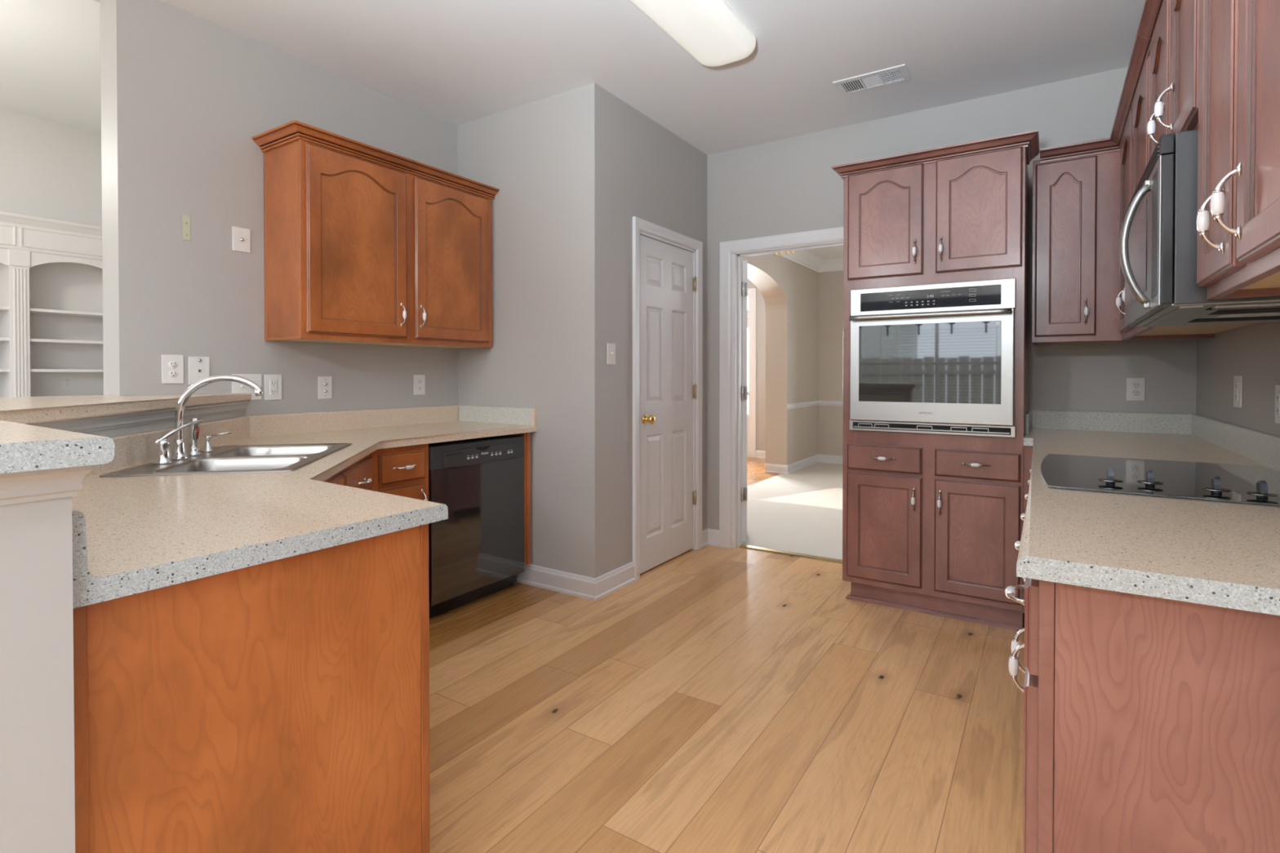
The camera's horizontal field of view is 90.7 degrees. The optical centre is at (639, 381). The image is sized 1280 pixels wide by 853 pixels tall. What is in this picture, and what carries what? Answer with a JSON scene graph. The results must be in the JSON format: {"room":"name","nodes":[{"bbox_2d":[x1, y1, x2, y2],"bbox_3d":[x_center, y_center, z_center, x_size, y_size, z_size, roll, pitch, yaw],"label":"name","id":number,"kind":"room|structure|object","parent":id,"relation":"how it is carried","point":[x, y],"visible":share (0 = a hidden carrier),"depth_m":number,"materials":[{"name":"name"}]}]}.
{"room":"kitchen","nodes":[
{"label":"kitchen","id":0,"kind":"room"},
{"bbox_2d":[0,0,101,133],"bbox_3d":[-4.468,-2.327,3.045,4.363,0.130,7.100,0,1,33],"label":"ceiling","id":1,"kind":"structure","parent":0,"point":[50,50],"depth_m":4.51,"materials":[{"name":"white paint"}]},
{"bbox_2d":[0,108,102,226],"bbox_3d":[-6.165,-0.564,4.162,0.120,3.420,7.100,0,1,33],"label":"wall","id":2,"kind":"structure","parent":0,"point":[49,169],"depth_m":5.55,"materials":[{"name":"paint"}]},
{"bbox_2d":[0,410,244,852],"bbox_3d":[-1.511,0.637,1.714,0.556,1.071,2.341,0,1,-27],"label":"wall","id":3,"kind":"structure","parent":0,"point":[37,790],"depth_m":0.81,"materials":[{"name":"paint"}]},
{"bbox_2d":[0,400,248,505],"bbox_3d":[-1.438,0.122,1.737,0.439,0.042,2.354,0,1,-27],"label":"trim","id":4,"kind":"structure","parent":3,"relation":"attached to","point":[17,487],"depth_m":0.84,"materials":[{"name":"paint"}]},
{"bbox_2d":[0,392,251,473],"bbox_3d":[-1.653,0.084,1.528,1.052,0.036,2.550,0,1,-28],"label":"bar","id":5,"kind":"object","parent":3,"relation":"on","point":[24,447],"visible":1,"depth_m":1.05,"materials":[{"name":"stone"}]},
{"bbox_2d":[100,0,457,416],"bbox_3d":[-1.625,-0.207,3.292,0.167,2.725,1.813,0,1,33],"label":"wall","id":6,"kind":"structure","parent":0,"point":[185,95],"depth_m":2.76,"materials":[{"name":"paint"}]},
{"bbox_2d":[161,354,183,383],"bbox_3d":[-1.945,-0.051,2.635,0.009,0.120,0.078,0,1,33],"label":"wall outlet","id":7,"kind":"object","parent":6,"relation":"attached to","point":[172,366],"visible":1,"depth_m":2.63,"materials":[{"name":"white plastic"}]},
{"bbox_2d":[168,360,177,368],"bbox_3d":[-1.944,-0.070,2.634,0.004,0.028,0.033,0,1,33],"label":"receptacle","id":8,"kind":"object","parent":7,"relation":"attached to","point":[171,364],"depth_m":2.63,"materials":[{"name":"grey plastic"}]},
{"bbox_2d":[168,370,177,377],"bbox_3d":[-1.944,-0.031,2.634,0.004,0.028,0.033,0,1,33],"label":"receptacle","id":9,"kind":"object","parent":7,"relation":"attached to","point":[171,373],"depth_m":2.63,"materials":[{"name":"grey plastic"}]},
{"bbox_2d":[182,214,190,240],"bbox_3d":[-1.917,-0.650,2.676,0.006,0.104,0.027,0,1,33],"label":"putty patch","id":10,"kind":"object","parent":6,"relation":"attached to","point":[186,219],"visible":1,"depth_m":2.68,"materials":[{"name":"beige plastic"}]},
{"bbox_2d":[188,356,209,384],"bbox_3d":[-1.891,-0.046,2.716,0.012,0.120,0.080,0,1,33],"label":"phone jack plate","id":11,"kind":"object","parent":6,"relation":"attached to","point":[198,366],"visible":0.99,"depth_m":2.71,"materials":[{"name":"white plastic"}]},
{"bbox_2d":[231,226,250,253],"bbox_3d":[-1.795,-0.640,2.854,0.017,0.108,0.076,0,1,33],"label":"cable jack plate","id":12,"kind":"object","parent":6,"relation":"attached to","point":[241,237],"visible":1,"depth_m":2.85,"materials":[{"name":"white plastic"}]},
{"bbox_2d":[231,373,261,399],"bbox_3d":[-1.785,0.026,2.877,0.016,0.120,0.126,0,1,33],"label":"light switch","id":13,"kind":"object","parent":6,"relation":"attached to","point":[237,387],"visible":0.57,"depth_m":2.88,"materials":[{"name":"white plastic"}]},
{"bbox_2d":[71,404,460,511],"bbox_3d":[-1.335,0.211,2.344,0.795,0.098,3.075,0,1,-6],"label":"backsplash","id":14,"kind":"structure","parent":6,"relation":"attached to","point":[139,448],"depth_m":2.96,"materials":[{"name":"stone"}]},
{"bbox_2d":[264,374,281,399],"bbox_3d":[-1.725,0.028,2.976,0.009,0.120,0.078,0,1,33],"label":"wall outlet","id":15,"kind":"object","parent":6,"relation":"attached to","point":[273,383],"visible":1,"depth_m":2.97,"materials":[{"name":"white plastic"}]},
{"bbox_2d":[270,380,277,394],"bbox_3d":[-1.723,0.028,2.975,0.003,0.068,0.033,0,1,33],"label":"receptacle","id":16,"kind":"object","parent":15,"relation":"attached to","point":[273,384],"depth_m":2.98,"materials":[{"name":"white plastic"}]},
{"bbox_2d":[318,376,332,399],"bbox_3d":[-1.583,0.032,3.188,0.017,0.113,0.072,0,1,33],"label":"cable jack plate","id":17,"kind":"object","parent":6,"relation":"attached to","point":[325,383],"visible":1,"depth_m":3.19,"materials":[{"name":"white plastic"}]},
{"bbox_2d":[251,120,499,348],"bbox_3d":[-1.297,-0.657,3.301,0.368,0.929,1.198,0,1,33],"label":"upper cabinet","id":18,"kind":"object","parent":6,"relation":"attached to","point":[364,243],"visible":1,"depth_m":3.04,"materials":[{"name":"brown wood"}]},
{"bbox_2d":[413,374,425,395],"bbox_3d":[-1.278,0.020,3.668,0.009,0.116,0.078,0,1,33],"label":"wall outlet","id":19,"kind":"object","parent":6,"relation":"attached to","point":[419,380],"visible":1,"depth_m":3.67,"materials":[{"name":"white plastic"}]},
{"bbox_2d":[417,378,422,391],"bbox_3d":[-1.276,0.020,3.667,0.003,0.068,0.033,0,1,33],"label":"receptacle","id":20,"kind":"object","parent":19,"relation":"attached to","point":[419,380],"depth_m":3.66,"materials":[{"name":"white plastic"}]},
{"bbox_2d":[457,82,607,580],"bbox_3d":[-0.650,-0.211,3.673,1.055,2.725,0.115,0,1,33],"label":"wall","id":21,"kind":"structure","parent":0,"point":[546,158],"depth_m":3.49,"materials":[{"name":"paint"}]},
{"bbox_2d":[516,561,635,600],"bbox_3d":[-0.366,1.096,3.638,0.565,0.112,0.381,0,1,33],"label":"baseboard","id":22,"kind":"structure","parent":21,"relation":"attached to","point":[571,584],"depth_m":3.47,"materials":[{"name":"white wood"}]},
{"bbox_2d":[160,0,1145,258],"bbox_3d":[0.180,-1.642,3.023,7.400,0.150,12.100,0,1,33],"label":"ceiling","id":23,"kind":"structure","parent":0,"point":[456,62],"depth_m":3.02,"materials":[{"name":"paint"}]},
{"bbox_2d":[630,0,755,66],"bbox_3d":[0.098,-1.520,2.458,0.287,0.082,1.260,0,1,33],"label":"ceiling light","id":24,"kind":"object","parent":23,"relation":"attached to","point":[710,31],"visible":1,"depth_m":2.67,"materials":[{"name":"white plastic"}]},
{"bbox_2d":[832,63,912,96],"bbox_3d":[1.212,-1.567,3.300,0.356,0.006,0.194,0,1,33],"label":"ceiling vent","id":25,"kind":"object","parent":23,"relation":"in","point":[900,73],"visible":1,"depth_m":3.29,"materials":[{"name":"white metal"}]},
{"bbox_2d":[607,91,706,572],"bbox_3d":[0.099,-0.214,3.966,0.115,2.725,1.190,0,1,33],"label":"wall","id":26,"kind":"structure","parent":0,"point":[655,176],"depth_m":3.61,"materials":[{"name":"paint"}]},
{"bbox_2d":[606,342,615,364],"bbox_3d":[-0.153,-0.150,3.456,0.016,0.116,0.076,0,1,33],"label":"light switch","id":27,"kind":"object","parent":26,"relation":"attached to","point":[611,348],"visible":1,"depth_m":3.45,"materials":[{"name":"white plastic"}]},
{"bbox_2d":[632,216,702,581],"bbox_3d":[0.159,0.099,4.011,0.171,2.098,0.839,0,1,33],"label":"door","id":28,"kind":"structure","parent":26,"relation":"in","point":[668,276],"depth_m":3.98,"materials":[{"name":"white wood"}]},
{"bbox_2d":[702,528,719,547],"bbox_3d":[0.484,1.088,4.375,0.103,0.112,0.108,0,1,33],"label":"baseboard","id":29,"kind":"structure","parent":26,"relation":"attached to","point":[709,536],"depth_m":4.40,"materials":[{"name":"white wood"}]},
{"bbox_2d":[429,457,1025,852],"bbox_3d":[1.020,1.212,2.509,9.400,0.104,12.100,0,1,33],"label":"floor","id":30,"kind":"structure","parent":0,"point":[719,700],"depth_m":2.22,"materials":[{"name":"brown wood"}]},
{"bbox_2d":[72,524,430,852],"bbox_3d":[-0.852,0.741,1.307,0.582,0.868,0.667,0,1,33],"label":"base cabinet","id":31,"kind":"object","parent":30,"relation":"on","point":[282,705],"visible":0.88,"depth_m":1.10,"materials":[{"name":"brown wood"}]},
{"bbox_2d":[323,453,373,490],"bbox_3d":[-1.300,0.683,2.181,0.618,0.769,1.875,0,1,-12],"label":"base cabinet","id":32,"kind":"object","parent":30,"relation":"on","point":[360,474],"visible":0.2,"depth_m":2.42,"materials":[{"name":"brown wood"}]},
{"bbox_2d":[71,404,537,608],"bbox_3d":[-1.127,0.228,2.374,1.259,0.134,3.074,0,1,-4],"label":"countertop","id":33,"kind":"structure","parent":32,"relation":"on","point":[132,535],"depth_m":1.40,"materials":[{"name":"stone"}]},
{"bbox_2d":[151,374,262,464],"bbox_3d":[-1.445,0.118,2.120,0.302,0.281,0.146,0,1,-38],"label":"faucet","id":34,"kind":"object","parent":33,"relation":"on","point":[162,455],"visible":1,"depth_m":2.10,"materials":[{"name":"silver metal"}]},
{"bbox_2d":[99,443,351,476],"bbox_3d":[-1.345,0.347,2.181,0.500,0.181,0.765,0,1,-12],"label":"sink","id":35,"kind":"object","parent":33,"relation":"in","point":[279,457],"visible":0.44,"depth_m":2.17,"materials":[{"name":"silver metal"}]},
{"bbox_2d":[186,417,201,456],"bbox_3d":[-1.557,0.192,2.204,0.047,0.132,0.047,0,1,33],"label":"sprayer","id":36,"kind":"object","parent":35,"relation":"on","point":[193,430],"visible":0.9,"depth_m":2.19,"materials":[{"name":"silver metal"}]},
{"bbox_2d":[201,431,231,452],"bbox_3d":[-1.556,0.221,2.327,0.094,0.071,0.038,0,1,-33],"label":"soap dispenser","id":37,"kind":"object","parent":35,"relation":"on","point":[207,444],"visible":1,"depth_m":2.30,"materials":[{"name":"silver metal"}]},
{"bbox_2d":[511,432,530,564],"bbox_3d":[-0.874,0.654,3.706,0.595,0.744,0.050,0,1,33],"label":"filler panel","id":38,"kind":"object","parent":33,"relation":"attached to","point":[526,436],"visible":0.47,"depth_m":3.54,"materials":[{"name":"brown wood"}]},
{"bbox_2d":[369,443,429,601],"bbox_3d":[-1.313,0.724,3.010,0.670,0.868,0.305,0,1,33],"label":"base cabinet","id":39,"kind":"object","parent":30,"relation":"on","point":[402,471],"visible":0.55,"depth_m":2.85,"materials":[{"name":"brown wood"}]},
{"bbox_2d":[428,434,524,618],"bbox_3d":[-1.058,0.728,3.412,0.606,0.851,0.634,0,1,33],"label":"dishwasher","id":40,"kind":"object","parent":30,"relation":"on","point":[475,553],"visible":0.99,"depth_m":3.22,"materials":[{"name":"black plastic"}]},
{"bbox_2d":[831,128,1039,631],"bbox_3d":[1.572,0.017,3.326,0.948,2.277,0.665,0,1,33],"label":"tall cabinet","id":41,"kind":"object","parent":30,"relation":"on","point":[932,524],"depth_m":3.07,"materials":[{"name":"brown wood"}]},
{"bbox_2d":[848,278,1015,437],"bbox_3d":[1.538,-0.111,3.295,0.743,0.727,0.654,0,1,33],"label":"wall oven","id":42,"kind":"object","parent":41,"relation":"in","point":[939,358],"visible":1,"depth_m":3.04,"materials":[{"name":"grey metal"}]},
{"bbox_2d":[1020,493,1028,583],"bbox_3d":[1.490,0.735,1.832,0.658,0.867,0.718,0,1,33],"label":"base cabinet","id":43,"kind":"object","parent":30,"relation":"on","point":[1022,515],"visible":0.1,"depth_m":1.96,"materials":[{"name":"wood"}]},
{"bbox_2d":[1004,540,1279,852],"bbox_3d":[1.081,0.742,1.200,0.658,0.867,0.784,0,1,33],"label":"base cabinet","id":44,"kind":"object","parent":30,"relation":"on","point":[1152,724],"visible":0.84,"depth_m":0.94,"materials":[{"name":"brown wood"}]},
{"bbox_2d":[1016,409,1279,615],"bbox_3d":[1.604,0.232,2.028,0.685,0.133,2.815,0,1,33],"label":"countertop","id":45,"kind":"structure","parent":44,"relation":"on","point":[1227,555],"depth_m":1.20,"materials":[{"name":"quartz"},{"name":"granite"}]},
{"bbox_2d":[1040,453,1279,506],"bbox_3d":[1.460,0.242,1.760,0.582,0.048,0.767,0,1,33],"label":"cooktop","id":46,"kind":"object","parent":45,"relation":"in","point":[1254,485],"visible":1,"depth_m":1.69,"materials":[{"name":"black glass"}]},
{"bbox_2d":[747,279,765,450],"bbox_3d":[0.027,-0.251,7.496,2.300,2.725,4.620,0,1,33],"label":"wall","id":47,"kind":"structure","parent":0,"point":[761,306],"depth_m":9.01,"materials":[{"name":"paint"}]},
{"bbox_2d":[746,288,756,457],"bbox_3d":[1.144,-0.123,9.407,1.260,2.430,0.120,0,1,33],"label":"door","id":48,"kind":"structure","parent":47,"relation":"in","point":[752,292],"depth_m":9.06,"materials":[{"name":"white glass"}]},
{"bbox_2d":[755,449,765,458],"bbox_3d":[1.917,1.041,8.883,0.620,0.112,0.020,0,1,33],"label":"baseboard","id":49,"kind":"structure","parent":47,"relation":"attached to","point":[759,454],"depth_m":9.00,"materials":[{"name":"white wood"}]},
{"bbox_2d":[742,253,818,465],"bbox_3d":[1.102,-0.244,6.789,0.272,2.725,4.400,0,1,33],"label":"wall","id":50,"kind":"structure","parent":0,"point":[788,289],"depth_m":7.68,"materials":[{"name":"paint"}]},
{"bbox_2d":[764,454,818,474],"bbox_3d":[1.973,1.049,8.130,0.292,0.112,1.224,0,1,33],"label":"baseboard","id":51,"kind":"structure","parent":50,"relation":"attached to","point":[793,467],"depth_m":7.69,"materials":[{"name":"white wood"}]},
{"bbox_2d":[817,270,843,456],"bbox_3d":[4.356,-0.250,7.375,5.100,2.725,0.120,0,1,33],"label":"wall","id":52,"kind":"structure","parent":0,"point":[830,289],"depth_m":8.47,"materials":[{"name":"paint"}]},
{"bbox_2d":[777,249,843,272],"bbox_3d":[3.159,-1.515,5.444,4.628,0.155,4.400,0,1,33],"label":"trim","id":53,"kind":"structure","parent":52,"relation":"attached to","point":[806,258],"depth_m":8.21,"materials":[{"name":"white wood"}]},
{"bbox_2d":[786,400,843,409],"bbox_3d":[4.028,0.311,6.807,4.628,0.066,1.200,0,1,33],"label":"trim","id":54,"kind":"structure","parent":52,"relation":"attached to","point":[792,406],"depth_m":8.37,"materials":[{"name":"white wood"}]},
{"bbox_2d":[817,454,842,464],"bbox_3d":[4.348,1.058,7.310,4.628,0.112,0.020,0,1,33],"label":"baseboard","id":55,"kind":"structure","parent":52,"relation":"attached to","point":[828,459],"depth_m":8.47,"materials":[{"name":"white wood"}]},
{"bbox_2d":[706,66,1196,529],"bbox_3d":[1.615,-0.212,3.765,2.880,2.725,0.120,0,1,33],"label":"wall","id":56,"kind":"structure","parent":0,"point":[788,185],"depth_m":3.58,"materials":[{"name":"paint"}]},
{"bbox_2d":[719,226,843,548],"bbox_3d":[1.093,0.093,4.324,1.089,2.104,0.525,0,1,33],"label":"door frame","id":57,"kind":"structure","parent":56,"relation":"in","point":[733,388],"depth_m":4.34,"materials":[{"name":"white wood"}]},
{"bbox_2d":[739,544,842,563],"bbox_3d":[1.040,1.142,4.169,0.830,0.008,0.050,0,1,33],"label":"trim","id":58,"kind":"structure","parent":56,"relation":"attached to","point":[761,548],"depth_m":4.17,"materials":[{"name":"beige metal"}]},
{"bbox_2d":[1031,137,1125,345],"bbox_3d":[2.150,-0.655,3.115,0.367,0.929,0.379,0,1,33],"label":"upper cabinet","id":59,"kind":"object","parent":56,"relation":"attached to","point":[1076,186],"visible":0.91,"depth_m":3.00,"materials":[{"name":"brown wood"}]},
{"bbox_2d":[1126,377,1145,400],"bbox_3d":[2.462,0.039,3.142,0.074,0.115,0.009,0,1,33],"label":"wall outlet","id":60,"kind":"object","parent":56,"relation":"attached to","point":[1135,387],"visible":1,"depth_m":3.14,"materials":[{"name":"white plastic"}]},
{"bbox_2d":[1131,382,1139,388],"bbox_3d":[2.461,0.020,3.140,0.033,0.028,0.004,0,1,33],"label":"receptacle","id":61,"kind":"object","parent":60,"relation":"attached to","point":[1134,385],"depth_m":3.14,"materials":[{"name":"grey plastic"}]},
{"bbox_2d":[1131,390,1139,395],"bbox_3d":[2.461,0.059,3.140,0.033,0.028,0.004,0,1,33],"label":"receptacle","id":62,"kind":"object","parent":60,"relation":"attached to","point":[1134,393],"depth_m":3.14,"materials":[{"name":"grey plastic"}]},
{"bbox_2d":[1195,322,1279,435],"bbox_3d":[0.703,-0.171,-0.111,0.120,2.725,7.380,0,1,33],"label":"wall","id":63,"kind":"structure","parent":0,"point":[1251,352],"depth_m":2.29,"materials":[{"name":"paint"}]},
{"bbox_2d":[1030,409,1279,471],"bbox_3d":[1.605,0.215,2.029,0.685,0.098,2.812,0,1,33],"label":"backsplash","id":64,"kind":"structure","parent":63,"relation":"attached to","point":[1261,447],"depth_m":3.05,"materials":[{"name":"laminate"}]},
{"bbox_2d":[1137,0,1199,159],"bbox_3d":[1.514,-0.833,1.585,0.368,0.542,0.769,0,1,33],"label":"upper cabinet","id":65,"kind":"object","parent":63,"relation":"attached to","point":[1172,26],"visible":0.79,"depth_m":1.60,"materials":[{"name":"brown wood"}]},
{"bbox_2d":[1119,128,1279,327],"bbox_3d":[1.476,-0.351,1.607,0.447,0.380,0.751,0,1,33],"label":"microwave","id":66,"kind":"object","parent":65,"relation":"attached to","point":[1157,240],"visible":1,"depth_m":1.39,"materials":[{"name":"grey metal"}]},
{"bbox_2d":[1110,32,1254,339],"bbox_3d":[2.009,-0.647,2.354,0.368,0.929,1.049,0,1,33],"label":"upper cabinet","id":67,"kind":"object","parent":63,"relation":"attached to","point":[1129,129],"visible":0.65,"depth_m":2.38,"materials":[{"name":"brown wood"}]},
{"bbox_2d":[1195,0,1279,299],"bbox_3d":[1.106,-0.633,0.958,0.368,0.929,0.723,0,1,33],"label":"upper cabinet","id":68,"kind":"object","parent":63,"relation":"attached to","point":[1237,222],"visible":1,"depth_m":1.04,"materials":[{"name":"brown wood"}]},
{"bbox_2d":[1233,375,1242,408],"bbox_3d":[2.213,0.037,2.344,0.009,0.118,0.104,0,1,33],"label":"wall outlet","id":69,"kind":"object","parent":63,"relation":"attached to","point":[1237,380],"visible":1,"depth_m":2.33,"materials":[{"name":"white plastic"}]},
{"bbox_2d":[1235,382,1238,400],"bbox_3d":[2.212,0.037,2.345,0.003,0.068,0.033,0,1,33],"label":"receptacle","id":70,"kind":"object","parent":69,"relation":"attached to","point":[1236,383],"depth_m":2.34,"materials":[{"name":"white plastic"}]},
{"bbox_2d":[1275,384,1279,423],"bbox_3d":[1.936,0.070,1.916,0.009,0.118,0.078,0,1,33],"label":"wall outlet","id":71,"kind":"object","parent":63,"relation":"attached to","point":[1277,387],"visible":1,"depth_m":1.92,"materials":[{"name":"white plastic"}]},
{"bbox_2d":[1275,393,1279,416],"bbox_3d":[1.934,0.070,1.917,0.003,0.068,0.033,0,1,33],"label":"receptacle","id":72,"kind":"object","parent":71,"relation":"attached to","point":[1277,395],"depth_m":1.91,"materials":[{"name":"white plastic"}]},
{"bbox_3d":[-4.431,1.207,3.059,4.450,0.102,7.100,0,1,33],"label":"floor","id":73,"kind":"structure","parent":0,"visible":0},
{"bbox_2d":[0,211,103,397],"bbox_3d":[-5.266,-0.100,5.026,0.454,2.475,2.008,0,1,33],"label":"bookcase","id":74,"kind":"object","parent":73,"relation":"on","point":[51,271],"visible":0.39,"depth_m":5.46,"materials":[{"name":"paint"}]},
{"bbox_2d":[61,375,73,390],"bbox_3d":[-5.108,0.011,5.646,0.009,0.130,0.085,0,1,33],"label":"wall outlet","id":75,"kind":"object","parent":74,"relation":"attached to","point":[67,381],"visible":1,"depth_m":5.64,"materials":[{"name":"white plastic"}]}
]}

